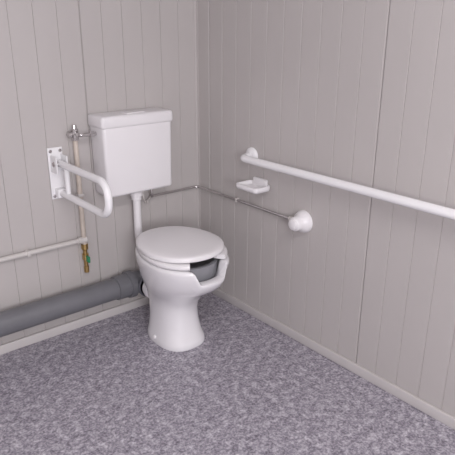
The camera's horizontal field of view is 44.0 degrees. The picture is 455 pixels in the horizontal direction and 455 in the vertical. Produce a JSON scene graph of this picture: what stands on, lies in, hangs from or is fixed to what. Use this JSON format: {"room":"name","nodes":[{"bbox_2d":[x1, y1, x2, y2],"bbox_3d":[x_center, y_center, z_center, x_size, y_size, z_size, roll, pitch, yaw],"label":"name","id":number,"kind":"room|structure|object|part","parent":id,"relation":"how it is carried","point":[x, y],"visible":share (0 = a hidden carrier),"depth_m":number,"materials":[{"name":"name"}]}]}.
{"room":"public restroom","nodes":[
{"label":"public restroom","id":0,"kind":"room"},
{"bbox_2d":[0,0,196,344],"bbox_3d":[-1.443,-0.432,1.841,3.300,2.450,0.060,-16,25,-37],"label":"wall","id":1,"kind":"structure","parent":0,"point":[63,62],"depth_m":2.51,"materials":[{"name":"paint"}]},
{"bbox_2d":[0,124,96,272],"bbox_3d":[-1.633,0.160,1.790,2.692,0.700,0.084,-16,25,-37],"label":"supply pipe","id":2,"kind":"object","parent":1,"relation":"attached to","point":[73,134],"visible":0.99,"depth_m":2.52,"materials":[{"name":"beige metal"}]},
{"bbox_3d":[-0.681,-0.405,2.450,0.035,0.032,0.032,-16,25,-37],"label":"valve handle","id":3,"kind":"part","parent":2,"relation":"part of","materials":[{"name":"silver metal"}]},
{"bbox_2d":[74,133,96,136],"bbox_3d":[-0.623,-0.408,2.461,0.085,0.016,0.056,-16,25,-37],"label":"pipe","id":4,"kind":"object","parent":2,"relation":"attached to","point":[75,134],"depth_m":2.44,"materials":[{"name":"silver metal"}]},
{"bbox_2d":[82,250,90,272],"bbox_3d":[-0.661,0.161,2.656,0.030,0.117,0.055,-16,25,-37],"label":"tap","id":5,"kind":"object","parent":2,"relation":"on","point":[85,256],"depth_m":2.65,"materials":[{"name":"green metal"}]},
{"bbox_2d":[0,270,145,336],"bbox_3d":[-1.512,0.568,1.987,2.941,0.134,0.142,-16,25,-37],"label":"drain pipe","id":6,"kind":"object","parent":1,"relation":"attached to","point":[129,284],"visible":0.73,"depth_m":2.56,"materials":[{"name":"grey plastic"}]},
{"bbox_2d":[110,270,138,299],"bbox_3d":[-0.509,0.287,2.773,0.100,0.134,0.134,-16,25,-37],"label":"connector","id":7,"kind":"object","parent":6,"relation":"attached to","point":[126,284],"depth_m":2.73,"materials":[{"name":"grey plastic"}]},
{"bbox_2d":[0,297,148,354],"bbox_3d":[-1.429,0.663,2.203,3.288,0.045,0.012,-16,25,-37],"label":"baseboard","id":8,"kind":"structure","parent":1,"relation":"attached to","point":[63,328],"depth_m":2.72,"materials":[{"name":"paint"}]},
{"bbox_2d":[47,146,112,217],"bbox_3d":[-0.600,-0.176,2.305,0.068,0.230,0.477,-16,25,-37],"label":"support rail","id":9,"kind":"object","parent":1,"relation":"attached to","point":[59,167],"visible":1,"depth_m":2.39,"materials":[{"name":"white metal"}]},
{"bbox_3d":[-0.749,-0.238,2.475,0.068,0.230,0.008,-16,25,-37],"label":"wall plate","id":10,"kind":"part","parent":9,"relation":"part of","materials":[{"name":"white metal"}]},
{"bbox_2d":[88,107,171,237],"bbox_3d":[-0.424,-0.209,2.647,0.369,0.666,0.184,-16,25,-37],"label":"toilet cistern","id":11,"kind":"object","parent":1,"relation":"attached to","point":[131,149],"visible":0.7,"depth_m":2.55,"materials":[{"name":"white ceramic"}]},
{"bbox_3d":[-0.427,-0.520,2.537,0.090,0.005,0.060,-16,25,-37],"label":"flush plate","id":12,"kind":"part","parent":11,"relation":"part of","materials":[{"name":"white plastic"}]},
{"bbox_2d":[193,0,200,228],"bbox_3d":[-0.153,-0.819,2.784,0.014,2.355,0.014,-16,25,-37],"label":"trim","id":13,"kind":"structure","parent":1,"relation":"attached to","point":[195,1],"depth_m":2.86,"materials":[{"name":"paint"}]},
{"bbox_2d":[0,292,454,454],"bbox_3d":[-0.089,1.264,0.709,3.300,0.060,4.200,-16,25,-37],"label":"floor","id":14,"kind":"structure","parent":0,"point":[102,387],"depth_m":2.23,"materials":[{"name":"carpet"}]},
{"bbox_2d":[135,226,228,351],"bbox_3d":[-0.215,0.289,2.569,0.360,0.507,0.503,-16,25,-37],"label":"toilet","id":15,"kind":"object","parent":14,"relation":"on","point":[178,265],"visible":1,"depth_m":2.45,"materials":[{"name":"white ceramic"}]},
{"bbox_3d":[-0.216,0.065,2.490,0.360,0.030,0.421,-16,25,-37],"label":"lid","id":16,"kind":"part","parent":15,"relation":"part of","materials":[{"name":"white plastic"}]},
{"bbox_3d":[-0.211,0.093,2.494,0.360,0.020,0.407,-16,25,-37],"label":"seat","id":17,"kind":"part","parent":15,"relation":"part of","materials":[{"name":"white plastic"}]},
{"bbox_2d":[198,0,454,416],"bbox_3d":[1.209,-0.229,1.308,0.060,2.450,4.200,-16,25,-37],"label":"wall","id":18,"kind":"structure","parent":0,"point":[362,92],"depth_m":2.24,"materials":[{"name":"paint"}]},
{"bbox_2d":[142,186,312,232],"bbox_3d":[-0.045,-0.086,2.590,0.394,0.116,0.809,-16,25,-37],"label":"pipe","id":19,"kind":"object","parent":18,"relation":"attached to","point":[301,221],"visible":0.98,"depth_m":2.50,"materials":[{"name":"silver metal"}]},
{"bbox_2d":[236,176,269,193],"bbox_3d":[0.118,-0.196,2.587,0.100,0.050,0.145,-16,25,-37],"label":"soap dish","id":20,"kind":"object","parent":18,"relation":"attached to","point":[258,185],"visible":1,"depth_m":2.58,"materials":[{"name":"white plastic"}]},
{"bbox_2d":[211,288,454,429],"bbox_3d":[1.178,0.862,1.678,0.012,0.045,4.200,-16,25,-37],"label":"baseboard","id":21,"kind":"structure","parent":18,"relation":"attached to","point":[443,417],"depth_m":2.42,"materials":[{"name":"paint"}]},
{"bbox_2d":[240,147,454,219],"bbox_3d":[0.563,-0.126,2.053,0.086,0.080,1.588,-16,25,-37],"label":"grab rail","id":22,"kind":"object","parent":18,"relation":"attached to","point":[251,155],"visible":1,"depth_m":2.11,"materials":[{"name":"white metal"}]}
]}

